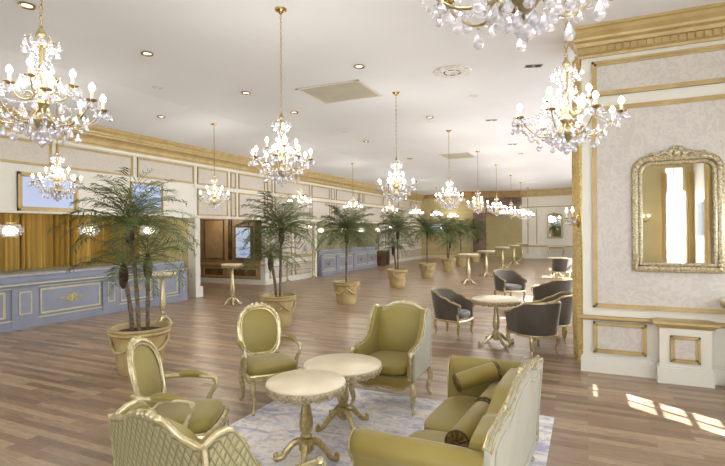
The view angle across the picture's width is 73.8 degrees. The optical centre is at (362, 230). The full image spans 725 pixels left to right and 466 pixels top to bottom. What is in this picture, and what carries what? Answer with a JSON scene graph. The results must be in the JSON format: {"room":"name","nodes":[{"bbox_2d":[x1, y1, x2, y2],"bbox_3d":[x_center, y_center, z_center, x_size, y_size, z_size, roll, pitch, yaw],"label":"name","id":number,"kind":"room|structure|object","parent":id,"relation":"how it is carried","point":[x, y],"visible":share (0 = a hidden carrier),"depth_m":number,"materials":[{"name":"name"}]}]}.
{"room":"hotel lobby","nodes":[
{"label":"hotel lobby","id":0,"kind":"room"},
{"bbox_2d":[0,213,188,296],"bbox_3d":[-7.245,0.524,10.713,1.530,2.750,7.730,0,0,25],"label":"wall","id":1,"kind":"structure","parent":0,"point":[181,223],"depth_m":13.89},
{"bbox_2d":[0,134,420,296],"bbox_3d":[-4.155,-0.322,15.268,0.250,4.400,38.200,0,0,25],"label":"wall","id":2,"kind":"structure","parent":0,"point":[21,154],"depth_m":13.72,"materials":[{"name":"beige paint"}]},
{"bbox_2d":[17,171,78,211],"bbox_3d":[-6.474,-0.782,9.987,0.055,0.770,1.230,0,0,25],"label":"screen","id":3,"kind":"object","parent":2,"relation":"attached to","point":[29,197],"visible":0.82,"depth_m":9.89,"materials":[{"name":"blue glass"}]},
{"bbox_2d":[130,181,163,213],"bbox_3d":[-5.441,-0.829,12.214,0.055,0.770,0.980,0,0,25],"label":"screen","id":4,"kind":"object","parent":2,"relation":"attached to","point":[137,183],"visible":0.35,"depth_m":12.26,"materials":[{"name":"blue glass"}]},
{"bbox_2d":[0,184,421,297],"bbox_3d":[-1.919,0.263,19.744,0.090,3.200,28.200,0,0,25],"label":"trim","id":5,"kind":"structure","parent":2,"relation":"attached to","point":[198,290],"depth_m":13.89,"materials":[{"name":"beige paint"}]},
{"bbox_2d":[0,105,423,202],"bbox_3d":[-3.954,-2.154,15.169,0.320,0.460,38.200,0,0,25],"label":"trim","id":6,"kind":"structure","parent":2,"relation":"attached to","point":[92,135],"depth_m":12.63,"materials":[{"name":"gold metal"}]},
{"bbox_2d":[265,247,421,284],"bbox_3d":[0.334,1.473,24.628,0.050,0.750,17.450,0,0,25],"label":"baseboard","id":7,"kind":"structure","parent":2,"relation":"attached to","point":[269,282],"depth_m":18.76,"materials":[{"name":"beige paint"}]},
{"bbox_2d":[200,219,264,284],"bbox_3d":[-5.197,0.435,17.655,4.100,2.900,0.250,0,0,25],"label":"wall","id":8,"kind":"structure","parent":0,"point":[217,248],"depth_m":17.51,"materials":[{"name":"brown wood"}]},
{"bbox_2d":[235,226,252,259],"bbox_3d":[-4.203,0.423,17.065,0.740,1.190,0.085,0,0,25],"label":"screen","id":9,"kind":"object","parent":8,"relation":"attached to","point":[238,241],"visible":0.71,"depth_m":17.03,"materials":[{"name":"blue glass"}]},
{"bbox_2d":[317,222,378,249],"bbox_3d":[-1.325,0.484,23.466,1.530,2.750,7.590,0,0,25],"label":"wall","id":10,"kind":"structure","parent":0,"point":[355,244],"depth_m":26.03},
{"bbox_2d":[0,0,724,194],"bbox_3d":[2.713,-2.458,13.837,14.500,0.261,42.000,0,0,25],"label":"ceiling","id":11,"kind":"structure","parent":0,"point":[207,53],"depth_m":7.94,"materials":[{"name":"paint"}]},
{"bbox_2d":[17,2,36,9],"bbox_3d":[-3.777,-2.535,5.439,0.180,0.020,0.180,0,0,25],"label":"recessed light","id":12,"kind":"object","parent":11,"relation":"in","point":[25,5],"visible":1,"depth_m":5.44,"materials":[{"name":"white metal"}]},
{"bbox_2d":[0,0,108,132],"bbox_3d":[-1.962,-1.535,2.945,0.725,2.056,0.725,0,0,-15],"label":"chandelier","id":13,"kind":"object","parent":11,"relation":"hanging from","point":[42,119],"visible":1,"depth_m":2.92,"materials":[{"name":"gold metal"}]},
{"bbox_2d":[30,78,82,194],"bbox_3d":[-5.028,-1.486,7.952,0.725,2.019,0.725,0,0,36],"label":"chandelier","id":14,"kind":"object","parent":11,"relation":"hanging from","point":[57,191],"visible":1,"depth_m":7.93,"materials":[{"name":"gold metal"}]},
{"bbox_2d":[199,123,229,205],"bbox_3d":[-3.471,-1.496,11.308,0.733,2.019,0.733,0,0,27],"label":"chandelier","id":15,"kind":"object","parent":11,"relation":"hanging from","point":[214,202],"visible":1,"depth_m":11.28,"materials":[{"name":"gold metal"}]},
{"bbox_2d":[250,6,312,177],"bbox_3d":[-0.938,-1.537,5.579,0.725,2.066,0.725,0,0,24],"label":"chandelier","id":16,"kind":"object","parent":11,"relation":"hanging from","point":[282,170],"visible":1,"depth_m":5.57,"materials":[{"name":"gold metal"}]},
{"bbox_2d":[288,148,310,210],"bbox_3d":[-1.913,-1.507,14.664,0.733,2.019,0.733,0,0,19],"label":"chandelier","id":17,"kind":"object","parent":11,"relation":"hanging from","point":[299,209],"visible":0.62,"depth_m":14.65,"materials":[{"name":"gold metal"}]},
{"bbox_2d":[295,79,382,103],"bbox_3d":[-0.416,-2.561,8.950,1.260,0.012,1.100,0,0,25],"label":"ceiling vent","id":18,"kind":"object","parent":11,"relation":"in","point":[351,90],"visible":1,"depth_m":8.91,"materials":[{"name":"metal"}]},
{"bbox_2d":[378,91,414,196],"bbox_3d":[0.628,-1.547,8.976,0.725,2.066,0.725,0,0,7],"label":"chandelier","id":19,"kind":"object","parent":11,"relation":"hanging from","point":[396,193],"visible":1,"depth_m":8.95,"materials":[{"name":"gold metal"}]},
{"bbox_2d":[435,130,462,205],"bbox_3d":[2.224,-1.555,12.413,0.725,2.060,0.725,0,0,-9],"label":"chandelier","id":20,"kind":"object","parent":11,"relation":"hanging from","point":[448,202],"visible":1,"depth_m":12.39,"materials":[{"name":"glass"}]},
{"bbox_2d":[433,65,471,77],"bbox_3d":[1.451,-2.569,7.819,0.620,0.022,0.620,0,0,25],"label":"ceiling medallion","id":21,"kind":"object","parent":11,"relation":"in","point":[451,71],"visible":1,"depth_m":7.77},
{"bbox_2d":[438,152,475,159],"bbox_3d":[3.279,-2.586,16.661,1.050,0.012,1.200,0,0,25],"label":"ceiling vent","id":22,"kind":"object","parent":11,"relation":"in","point":[466,154],"visible":1,"depth_m":16.55,"materials":[{"name":"metal"}]},
{"bbox_2d":[467,151,488,210],"bbox_3d":[3.748,-1.565,15.697,0.733,2.060,0.733,0,0,-26],"label":"chandelier","id":23,"kind":"object","parent":11,"relation":"hanging from","point":[477,208],"visible":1,"depth_m":15.68,"materials":[{"name":"glass"}]},
{"bbox_2d":[489,164,505,213],"bbox_3d":[5.255,-1.575,18.944,0.733,2.060,0.733,0,0,-43],"label":"chandelier","id":24,"kind":"object","parent":11,"relation":"hanging from","point":[495,207],"visible":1,"depth_m":18.93,"materials":[{"name":"glass"}]},
{"bbox_2d":[436,0,591,29],"bbox_3d":[0.554,-1.611,1.645,0.870,1.936,0.870,0,0,-9],"label":"chandelier","id":25,"kind":"object","parent":11,"relation":"hanging from","point":[519,6],"visible":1,"depth_m":1.74,"materials":[{"name":"beige metal"}]},
{"bbox_2d":[513,0,626,142],"bbox_3d":[1.388,-1.552,3.298,0.725,2.065,0.725,0,0,16],"label":"chandelier","id":26,"kind":"object","parent":11,"relation":"hanging from","point":[569,130],"visible":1,"depth_m":3.28,"materials":[{"name":"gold metal"}]},
{"bbox_2d":[0,257,724,465],"bbox_3d":[0.792,1.845,14.742,20.000,0.001,42.000,0,0,25],"label":"floor","id":27,"kind":"structure","parent":0,"point":[60,382],"depth_m":6.15,"materials":[{"name":"brown wood"}]},
{"bbox_2d":[0,261,188,332],"bbox_3d":[-6.478,1.371,10.221,0.625,1.045,6.920,0,0,25],"label":"bar counter","id":28,"kind":"object","parent":27,"relation":"on","point":[38,298],"depth_m":10.23,"materials":[{"name":"blue wood"}]},
{"bbox_2d":[0,261,184,277],"bbox_3d":[-6.547,0.866,10.252,0.480,0.035,6.880,0,0,25],"label":"countertop","id":29,"kind":"structure","parent":28,"relation":"on","point":[103,267],"depth_m":10.37,"materials":[{"name":"stone"}]},
{"bbox_2d":[47,167,199,376],"bbox_3d":[-3.042,0.527,6.403,1.766,2.688,1.757,0,0,1],"label":"potted palm","id":30,"kind":"object","parent":27,"relation":"on","point":[157,332],"visible":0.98,"depth_m":6.34,"materials":[{"name":"plant"}]},
{"bbox_2d":[106,320,171,376],"bbox_3d":[-2.969,1.570,6.454,0.802,0.600,0.802,0,0,25],"label":"pot","id":31,"kind":"object","parent":30,"relation":"on","point":[157,332],"depth_m":6.26,"materials":[{"name":"stone"}]},
{"bbox_2d":[152,272,176,324],"bbox_3d":[-3.980,1.356,9.624,0.549,1.039,0.549,0,0,-5],"label":"bar table","id":32,"kind":"object","parent":27,"relation":"on","point":[162,303],"visible":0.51,"depth_m":9.58,"materials":[{"name":"metal"}]},
{"bbox_2d":[221,263,242,305],"bbox_3d":[-3.295,1.351,12.216,0.549,1.039,0.549,0,0,-22],"label":"bar table","id":33,"kind":"object","parent":27,"relation":"on","point":[231,266],"visible":0.98,"depth_m":12.17,"materials":[{"name":"beige metal"}]},
{"bbox_2d":[230,191,330,326],"bbox_3d":[-1.575,0.543,9.514,1.889,2.634,1.799,0,0,-45],"label":"potted palm","id":34,"kind":"object","parent":27,"relation":"on","point":[283,303],"visible":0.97,"depth_m":9.45,"materials":[{"name":"plant"}]},
{"bbox_2d":[260,292,296,326],"bbox_3d":[-1.659,1.561,9.562,0.722,0.600,0.722,0,0,25],"label":"pot","id":35,"kind":"object","parent":34,"relation":"on","point":[284,303],"depth_m":9.34,"materials":[{"name":"stone"}]},
{"bbox_2d":[285,250,316,281],"bbox_3d":[-2.266,1.305,18.439,0.266,1.120,2.096,0,0,25],"label":"handrail","id":36,"kind":"object","parent":27,"relation":"on","point":[312,253],"visible":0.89,"depth_m":18.53,"materials":[{"name":"gold metal"}]},
{"bbox_2d":[317,246,376,275],"bbox_3d":[-0.685,1.332,22.702,0.625,1.045,5.840,0,0,25],"label":"bar counter","id":37,"kind":"object","parent":27,"relation":"on","point":[332,261],"depth_m":21.83,"materials":[{"name":"blue wood"}]},
{"bbox_2d":[317,246,374,251],"bbox_3d":[-0.754,0.828,22.733,0.480,0.035,5.800,0,0,25],"label":"countertop","id":38,"kind":"structure","parent":37,"relation":"on","point":[364,246],"depth_m":22.36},
{"bbox_2d":[315,198,379,304],"bbox_3d":[-0.383,0.510,12.308,1.694,2.685,1.990,0,0,-6],"label":"potted palm","id":39,"kind":"object","parent":27,"relation":"on","point":[346,290],"visible":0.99,"depth_m":12.15,"materials":[{"name":"plant"}]},
{"bbox_2d":[333,280,359,304],"bbox_3d":[-0.411,1.568,12.345,0.704,0.570,0.704,0,0,25],"label":"pot","id":40,"kind":"object","parent":39,"relation":"on","point":[346,291],"depth_m":12.11,"materials":[{"name":"stone"}]},
{"bbox_2d":[377,250,389,265],"bbox_3d":[1.096,1.428,25.735,0.540,0.830,0.640,0,0,25],"label":"base cabinet","id":41,"kind":"object","parent":27,"relation":"on","point":[382,260],"visible":0.83,"depth_m":25.47,"materials":[{"name":"brown wood"}]},
{"bbox_2d":[229,388,553,465],"bbox_3d":[-0.203,1.848,3.573,2.800,0.006,3.900,0,0,25],"label":"rug","id":42,"kind":"object","parent":27,"relation":"on","point":[274,425],"visible":0.5,"depth_m":4.60,"materials":[{"name":"carpet"}]},
{"bbox_2d":[126,335,228,439],"bbox_3d":[-1.423,1.328,3.730,0.702,1.049,0.652,0,0,-1],"label":"armchair","id":43,"kind":"object","parent":42,"relation":"on","point":[147,376],"visible":0.78,"depth_m":3.68,"materials":[{"name":"fabric"}]},
{"bbox_2d":[134,345,161,407],"bbox_3d":[-1.683,1.122,3.725,0.141,0.499,0.430,0,0,-1],"label":"cushion","id":44,"kind":"object","parent":43,"relation":"on","point":[147,359],"depth_m":3.73,"materials":[{"name":"fabric"}]},
{"bbox_2d":[155,398,222,433],"bbox_3d":[-1.379,1.428,3.731,0.528,0.130,0.538,0,0,-1],"label":"seat cushion","id":45,"kind":"object","parent":43,"relation":"on","point":[208,413],"depth_m":3.65,"materials":[{"name":"fabric"}]},
{"bbox_2d":[107,398,325,465],"bbox_3d":[-0.708,1.308,2.413,0.777,1.079,0.830,0,0,33],"label":"sofa","id":46,"kind":"object","parent":42,"relation":"on","point":[139,436],"visible":1,"depth_m":2.05,"materials":[{"name":"green fabric"}]},
{"bbox_2d":[123,403,149,414],"bbox_3d":[-0.965,1.173,2.581,0.072,0.653,0.710,0,0,31],"label":"cushion","id":47,"kind":"object","parent":46,"relation":"on","point":[127,407],"depth_m":2.33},
{"bbox_2d":[162,416,200,441],"bbox_3d":[-0.866,1.149,2.171,0.606,0.657,0.176,0,0,33],"label":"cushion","id":48,"kind":"object","parent":46,"relation":"on","point":[180,432],"depth_m":2.04,"materials":[{"name":"fabric"}]},
{"bbox_2d":[236,302,302,415],"bbox_3d":[-1.031,1.325,5.207,0.652,1.049,0.702,0,0,-31],"label":"armchair","id":49,"kind":"object","parent":42,"relation":"on","point":[259,334],"visible":0.93,"depth_m":5.30,"materials":[{"name":"fabric"}]},
{"bbox_2d":[242,309,275,352],"bbox_3d":[-1.167,1.118,5.429,0.430,0.499,0.141,0,0,-31],"label":"cushion","id":50,"kind":"object","parent":49,"relation":"on","point":[258,325],"depth_m":5.40,"materials":[{"name":"fabric"}]},
{"bbox_2d":[240,353,296,375],"bbox_3d":[-1.009,1.426,5.169,0.538,0.130,0.528,0,0,-31],"label":"seat cushion","id":51,"kind":"object","parent":49,"relation":"on","point":[257,364],"depth_m":5.02,"materials":[{"name":"fabric"}]},
{"bbox_2d":[265,369,346,462],"bbox_3d":[-0.451,1.520,3.874,0.654,0.649,0.654,0,0,0],"label":"coffee table","id":52,"kind":"object","parent":42,"relation":"on","point":[306,387],"visible":1,"depth_m":3.82,"materials":[{"name":"beige stone"}]},
{"bbox_2d":[303,353,382,431],"bbox_3d":[-0.185,1.544,4.567,0.754,0.599,0.754,0,0,-30],"label":"coffee table","id":53,"kind":"object","parent":42,"relation":"on","point":[353,367],"visible":0.79,"depth_m":4.50,"materials":[{"name":"beige stone"}]},
{"bbox_2d":[348,299,432,415],"bbox_3d":[0.334,1.316,5.263,0.747,1.047,0.798,0,0,24],"label":"chair","id":54,"kind":"object","parent":42,"relation":"on","point":[397,334],"visible":0.88,"depth_m":5.33,"materials":[{"name":"green fabric"}]},
{"bbox_2d":[353,306,382,354],"bbox_3d":[0.064,1.186,5.382,0.069,0.634,0.682,0,0,26],"label":"armrest","id":55,"kind":"object","parent":54,"relation":"on","point":[370,343],"depth_m":5.46,"materials":[{"name":"fabric"}]},
{"bbox_2d":[369,350,407,374],"bbox_3d":[0.306,1.411,5.198,0.549,0.120,0.598,0,0,24],"label":"seat cushion","id":56,"kind":"object","parent":54,"relation":"on","point":[394,362],"depth_m":5.04,"materials":[{"name":"fabric"}]},
{"bbox_2d":[379,304,420,351],"bbox_3d":[0.446,1.161,5.517,0.583,0.638,0.169,0,0,24],"label":"backrest","id":57,"kind":"object","parent":54,"relation":"on","point":[398,323],"depth_m":5.49,"materials":[{"name":"fabric"}]},
{"bbox_2d":[407,308,424,378],"bbox_3d":[0.603,1.182,5.143,0.069,0.634,0.682,0,0,22],"label":"armrest","id":58,"kind":"object","parent":54,"relation":"on","point":[416,368],"depth_m":5.01,"materials":[{"name":"fabric"}]},
{"bbox_2d":[347,355,543,465],"bbox_3d":[0.698,1.351,3.230,0.774,0.970,1.880,0,0,28],"label":"sofa","id":59,"kind":"object","parent":42,"relation":"on","point":[507,434],"visible":0.98,"depth_m":2.75,"materials":[{"name":"green fabric"}]},
{"bbox_2d":[408,430,447,442],"bbox_3d":[0.487,1.420,2.908,0.643,0.150,0.764,0,0,28],"label":"seat cushion","id":60,"kind":"object","parent":59,"relation":"on","point":[432,435],"depth_m":3.19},
{"bbox_2d":[424,396,476,431],"bbox_3d":[0.846,1.417,3.585,0.643,0.150,0.764,0,0,28],"label":"seat cushion","id":61,"kind":"object","parent":59,"relation":"on","point":[452,409],"depth_m":3.57,"materials":[{"name":"fabric"}]},
{"bbox_2d":[444,399,489,447],"bbox_3d":[0.701,1.253,3.107,0.158,0.158,0.639,0,0,29],"label":"bolster pillow","id":62,"kind":"object","parent":59,"relation":"on","point":[461,434],"visible":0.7,"depth_m":2.94,"materials":[{"name":"fabric"}]},
{"bbox_2d":[452,361,501,391],"bbox_3d":[0.899,1.144,3.797,0.386,0.235,0.149,0,0,-3],"label":"bolster pillow","id":63,"kind":"object","parent":59,"relation":"on","point":[489,372],"visible":1,"depth_m":3.74,"materials":[{"name":"fabric"}]},
{"bbox_2d":[474,380,499,402],"bbox_3d":[0.977,1.252,3.619,0.158,0.158,0.519,0,0,29],"label":"bolster pillow","id":64,"kind":"object","parent":59,"relation":"on","point":[487,395],"visible":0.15,"depth_m":3.52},
{"bbox_2d":[468,359,532,451],"bbox_3d":[0.931,1.177,3.106,0.156,0.520,1.710,0,0,28],"label":"backrest","id":65,"kind":"object","parent":59,"relation":"on","point":[515,440],"depth_m":2.82,"materials":[{"name":"fabric"}]},
{"bbox_2d":[374,208,426,287],"bbox_3d":[1.234,0.551,15.921,1.763,2.582,1.851,0,0,-1],"label":"potted palm","id":66,"kind":"object","parent":27,"relation":"on","point":[397,276],"visible":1,"depth_m":15.73,"materials":[{"name":"plant"}]},
{"bbox_2d":[387,268,407,287],"bbox_3d":[1.146,1.548,15.889,0.709,0.588,0.709,0,0,25],"label":"pot","id":67,"kind":"object","parent":66,"relation":"attached to","point":[397,277],"depth_m":15.66,"materials":[{"name":"stone"}]},
{"bbox_2d":[403,210,452,277],"bbox_3d":[2.588,0.490,19.067,1.990,2.685,1.694,0,0,4],"label":"potted palm","id":68,"kind":"object","parent":27,"relation":"on","point":[427,269],"visible":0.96,"depth_m":18.85,"materials":[{"name":"plant"}]},
{"bbox_2d":[418,262,435,277],"bbox_3d":[2.553,1.548,19.039,0.704,0.570,0.704,0,0,25],"label":"pot","id":69,"kind":"object","parent":68,"relation":"on","point":[427,269],"depth_m":18.81,"materials":[{"name":"stone"}]},
{"bbox_2d":[429,215,466,270],"bbox_3d":[3.886,0.546,22.125,1.832,2.555,1.745,0,0,9],"label":"potted palm","id":70,"kind":"object","parent":27,"relation":"on","point":[447,263],"visible":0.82,"depth_m":21.84,"materials":[{"name":"plant"}]},
{"bbox_2d":[440,258,455,270],"bbox_3d":[3.907,1.533,22.027,0.702,0.582,0.702,0,0,25],"label":"pot","id":71,"kind":"object","parent":70,"relation":"on","point":[447,264],"depth_m":21.80,"materials":[{"name":"stone"}]},
{"bbox_2d":[431,287,475,339],"bbox_3d":[1.559,1.431,8.548,0.710,0.813,0.648,0,0,39],"label":"tub chair","id":72,"kind":"object","parent":27,"relation":"on","point":[449,305],"visible":0.97,"depth_m":8.41,"materials":[{"name":"grey fabric"}]},
{"bbox_2d":[459,309,469,318],"bbox_3d":[1.594,1.454,8.520,0.538,0.140,0.488,0,0,39],"label":"seat cushion","id":73,"kind":"object","parent":72,"relation":"on","point":[463,313],"depth_m":8.35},
{"bbox_2d":[450,215,475,266],"bbox_3d":[5.026,0.500,24.826,1.660,2.632,1.950,0,0,14],"label":"potted palm","id":74,"kind":"object","parent":27,"relation":"on","point":[460,261],"visible":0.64,"depth_m":24.57,"materials":[{"name":"plant"}]},
{"bbox_2d":[454,255,466,266],"bbox_3d":[5.053,1.537,24.781,0.690,0.559,0.690,0,0,25],"label":"pot","id":75,"kind":"object","parent":74,"relation":"on","point":[460,261],"depth_m":24.56,"materials":[{"name":"stone"}]},
{"bbox_2d":[458,253,478,284],"bbox_3d":[3.641,1.305,16.637,0.717,1.039,0.717,0,0,-39],"label":"bar table","id":76,"kind":"object","parent":27,"relation":"on","point":[468,255],"visible":1,"depth_m":16.56,"materials":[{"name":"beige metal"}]},
{"bbox_2d":[462,218,490,261],"bbox_3d":[6.475,0.529,28.187,1.832,2.555,1.745,0,0,-41],"label":"potted palm","id":77,"kind":"object","parent":27,"relation":"on","point":[476,224],"visible":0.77,"depth_m":27.97,"materials":[{"name":"plant"}]},
{"bbox_2d":[469,252,480,261],"bbox_3d":[6.566,1.515,28.135,0.702,0.582,0.702,0,0,25],"label":"pot","id":78,"kind":"object","parent":77,"relation":"on","point":[473,259],"depth_m":27.91,"materials":[{"name":"stone"}]},
{"bbox_2d":[477,250,494,276],"bbox_3d":[4.917,1.296,19.220,0.686,1.039,0.686,0,0,34],"label":"bar table","id":79,"kind":"object","parent":27,"relation":"on","point":[478,251],"visible":0.96,"depth_m":19.16,"materials":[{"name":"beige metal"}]},
{"bbox_2d":[471,295,520,348],"bbox_3d":[2.163,1.460,7.821,0.784,0.749,0.784,0,0,-15],"label":"pedestal table","id":80,"kind":"object","parent":27,"relation":"on","point":[497,301],"visible":1,"depth_m":7.75,"materials":[{"name":"beige stone"}]},
{"bbox_2d":[495,247,509,268],"bbox_3d":[6.758,1.284,23.327,0.686,1.039,0.686,0,0,17],"label":"bar table","id":81,"kind":"object","parent":27,"relation":"on","point":[502,265],"visible":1,"depth_m":23.27,"materials":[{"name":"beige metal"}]},
{"bbox_2d":[493,269,526,302],"bbox_3d":[3.755,1.416,12.506,0.713,0.813,0.781,0,0,-17],"label":"tub chair","id":82,"kind":"object","parent":27,"relation":"on","point":[504,279],"visible":0.96,"depth_m":12.40,"materials":[{"name":"grey fabric"}]},
{"bbox_2d":[506,283,521,289],"bbox_3d":[3.769,1.440,12.459,0.537,0.140,0.592,0,0,-17],"label":"seat cushion","id":83,"kind":"object","parent":82,"relation":"on","point":[509,286],"depth_m":12.21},
{"bbox_2d":[504,301,560,356],"bbox_3d":[2.606,1.424,7.262,0.687,0.813,0.753,0,0,-17],"label":"tub chair","id":84,"kind":"object","parent":27,"relation":"on","point":[531,320],"visible":1,"depth_m":7.00,"materials":[{"name":"grey fabric"}]},
{"bbox_2d":[530,278,571,300],"bbox_3d":[4.184,1.413,10.505,0.713,0.813,0.781,0,0,-35],"label":"tub chair","id":85,"kind":"object","parent":27,"relation":"on","point":[552,287],"visible":0.57,"depth_m":10.23,"materials":[{"name":"grey fabric"}]},
{"bbox_2d":[530,292,572,344],"bbox_3d":[3.155,1.420,8.024,0.710,0.813,0.648,0,0,19],"label":"tub chair","id":86,"kind":"object","parent":27,"relation":"on","point":[566,311],"visible":0.45,"depth_m":7.75,"materials":[{"name":"grey fabric"}]},
{"bbox_2d":[547,246,564,256],"bbox_3d":[12.085,1.360,30.170,1.000,0.822,0.400,0,0,33],"label":"console table","id":87,"kind":"object","parent":27,"relation":"on","point":[549,247],"visible":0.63,"depth_m":30.04,"materials":[{"name":"wood"}]},
{"bbox_2d":[551,258,571,279],"bbox_3d":[7.400,1.392,17.928,0.713,0.813,0.781,0,0,15],"label":"tub chair","id":88,"kind":"object","parent":27,"relation":"on","point":[563,265],"visible":0.98,"depth_m":17.65,"materials":[{"name":"grey fabric"}]},
{"bbox_2d":[581,39,724,366],"bbox_3d":[4.550,-0.401,5.712,3.550,4.440,0.345,0,0,25],"label":"wall pier","id":89,"kind":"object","parent":27,"relation":"on","point":[673,96],"visible":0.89,"depth_m":6.08,"materials":[{"name":"beige paint"}]},
{"bbox_2d":[564,207,579,227],"bbox_3d":[2.826,-0.179,6.481,0.183,0.280,0.263,0,0,-1],"label":"wall sconce","id":90,"kind":"object","parent":89,"relation":"attached to","point":[577,223],"visible":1,"depth_m":6.46,"materials":[{"name":"gold metal"}]},
{"bbox_2d":[572,56,582,360],"bbox_3d":[3.095,-0.331,6.953,0.105,4.280,0.587,0,0,16],"label":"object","id":91,"kind":"object","parent":89,"relation":"attached to","point":[577,252],"visible":0.82,"depth_m":6.79,"materials":[{"name":"gold metal"}]},
{"bbox_2d":[567,2,724,66],"bbox_3d":[4.413,-2.430,5.645,3.717,0.340,0.570,0,0,25],"label":"trim","id":92,"kind":"structure","parent":89,"relation":"attached to","point":[705,23],"depth_m":5.90,"materials":[{"name":"gold metal"}]},
{"bbox_2d":[580,314,724,328],"bbox_3d":[4.477,1.115,5.579,3.590,0.060,0.055,0,0,25],"label":"trim","id":93,"kind":"structure","parent":89,"relation":"attached to","point":[582,316],"depth_m":6.12,"materials":[{"name":"gold metal"}]},
{"bbox_2d":[581,354,724,385],"bbox_3d":[4.490,1.712,5.586,3.580,0.215,0.035,0,0,25],"label":"baseboard","id":94,"kind":"object","parent":89,"relation":"attached to","point":[589,363],"visible":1,"depth_m":6.11,"materials":[{"name":"beige paint"}]},
{"bbox_2d":[631,145,724,273],"bbox_3d":[3.816,-0.267,5.860,0.966,1.548,0.106,0,0,25],"label":"wall mirror","id":95,"kind":"object","parent":89,"relation":"attached to","point":[678,196],"visible":1,"depth_m":5.86,"materials":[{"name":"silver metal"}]},
{"bbox_2d":[642,162,713,263],"bbox_3d":[3.826,-0.216,5.883,0.780,1.260,0.008,0,0,25],"label":"mirror glass","id":96,"kind":"object","parent":95,"relation":"attached to","point":[678,199],"depth_m":5.87,"materials":[{"name":"white"}]},
{"bbox_2d":[651,317,720,388],"bbox_3d":[3.845,1.447,5.769,0.670,0.755,0.245,0,0,25],"label":"pedestal","id":97,"kind":"object","parent":27,"relation":"on","point":[684,345],"visible":1,"depth_m":5.71,"materials":[{"name":"beige paint"}]},
{"bbox_2d":[421,198,484,254],"bbox_3d":[5.957,-0.400,32.423,4.412,4.420,0.300,0,0,7],"label":"wall","id":98,"kind":"structure","parent":0,"point":[427,205],"depth_m":32.30,"materials":[{"name":"paint"}]},
{"bbox_2d":[421,255,454,257],"bbox_3d":[5.949,1.710,32.249,4.412,0.200,0.050,0,0,7],"label":"baseboard","id":99,"kind":"structure","parent":98,"relation":"attached to","point":[423,256],"depth_m":32.34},
{"bbox_2d":[423,191,484,198],"bbox_3d":[5.912,-2.400,32.175,4.412,0.420,0.200,0,0,7],"label":"trim","id":100,"kind":"structure","parent":98,"relation":"attached to","point":[466,194],"depth_m":31.97,"materials":[{"name":"brown metal"}]},
{"bbox_2d":[473,213,485,257],"bbox_3d":[7.755,0.298,31.986,0.838,3.000,0.100,0,0,8],"label":"door","id":101,"kind":"structure","parent":98,"relation":"attached to","point":[476,216],"depth_m":31.92,"materials":[{"name":"brown wood"}]},
{"bbox_2d":[485,197,521,213],"bbox_3d":[9.329,-1.898,32.166,2.372,1.470,0.600,0,0,6],"label":"wall end header","id":102,"kind":"structure","parent":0,"point":[516,202],"depth_m":31.86,"materials":[{"name":"brown paint"}]},
{"bbox_2d":[485,191,521,197],"bbox_3d":[9.281,-2.422,31.769,2.372,0.420,0.200,0,0,6],"label":"trim","id":103,"kind":"structure","parent":102,"relation":"attached to","point":[488,194],"depth_m":31.68,"materials":[{"name":"brown metal"}]},
{"bbox_2d":[486,214,521,256],"bbox_3d":[9.797,-0.426,32.902,2.850,4.420,0.300,0,0,10],"label":"wall","id":104,"kind":"structure","parent":0,"point":[506,230],"depth_m":32.79,"materials":[{"name":"paint"}]},
{"bbox_2d":[522,197,572,254],"bbox_3d":[12.070,-0.441,30.887,3.585,4.420,0.300,0,0,33],"label":"wall","id":105,"kind":"structure","parent":0,"point":[542,212],"depth_m":30.97,"materials":[{"name":"beige paint"}]},
{"bbox_2d":[521,195,571,198],"bbox_3d":[11.950,-2.180,30.719,3.585,0.100,0.100,0,0,33],"label":"trim","id":106,"kind":"structure","parent":105,"relation":"attached to","point":[559,195],"depth_m":30.78,"materials":[{"name":"beige paint"}]},
{"bbox_2d":[522,188,571,196],"bbox_3d":[11.921,-2.440,30.677,3.585,0.420,0.200,0,0,33],"label":"trim","id":107,"kind":"structure","parent":105,"relation":"attached to","point":[565,191],"depth_m":30.67,"materials":[{"name":"gold metal"}]},
{"bbox_2d":[523,254,571,258],"bbox_3d":[11.989,1.645,30.740,3.585,0.250,0.050,0,0,33],"label":"trim","id":108,"kind":"structure","parent":105,"relation":"attached to","point":[524,255],"depth_m":31.02,"materials":[{"name":"beige paint"}]},
{"bbox_2d":[547,212,562,237],"bbox_3d":[12.151,-0.357,30.541,0.956,1.658,0.107,0,0,33],"label":"wall mirror","id":109,"kind":"object","parent":105,"relation":"attached to","point":[554,220],"visible":1,"depth_m":30.54,"materials":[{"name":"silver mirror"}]},
{"bbox_2d":[549,216,560,236],"bbox_3d":[12.165,-0.306,30.562,0.770,1.370,0.008,0,0,33],"label":"mirror glass","id":110,"kind":"object","parent":109,"relation":"attached to","point":[554,221],"depth_m":30.55,"materials":[{"name":"white"}]},
{"bbox_3d":[-7.245,-0.776,10.708,1.550,0.150,7.730,0,0,25],"label":"ceiling","id":111,"kind":"structure","parent":0,"visible":0},
{"bbox_2d":[0,213,19,270],"bbox_3d":[-8.014,0.091,9.872,0.136,1.535,1.940,0,0,25],"label":"curtain","id":112,"kind":"object","parent":111,"relation":"hanging from","point":[9,245],"visible":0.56,"depth_m":10.54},
{"bbox_2d":[2,222,17,235],"bbox_3d":[-7.041,-0.290,9.651,0.463,0.865,0.460,0,0,25],"label":"pendant","id":113,"kind":"object","parent":111,"relation":"hanging from","point":[7,230],"visible":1,"depth_m":9.57,"materials":[{"name":"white glass"}]},
{"bbox_2d":[21,213,82,268],"bbox_3d":[-7.298,0.086,11.414,0.141,1.535,1.440,0,0,25],"label":"curtain","id":114,"kind":"object","parent":111,"relation":"hanging from","point":[39,249],"visible":0.66,"depth_m":11.32,"materials":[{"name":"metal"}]},
{"bbox_2d":[83,215,138,264],"bbox_3d":[-6.636,0.082,12.843,0.140,1.535,1.690,0,0,25],"label":"curtain","id":115,"kind":"object","parent":111,"relation":"hanging from","point":[91,247],"visible":0.22,"depth_m":12.52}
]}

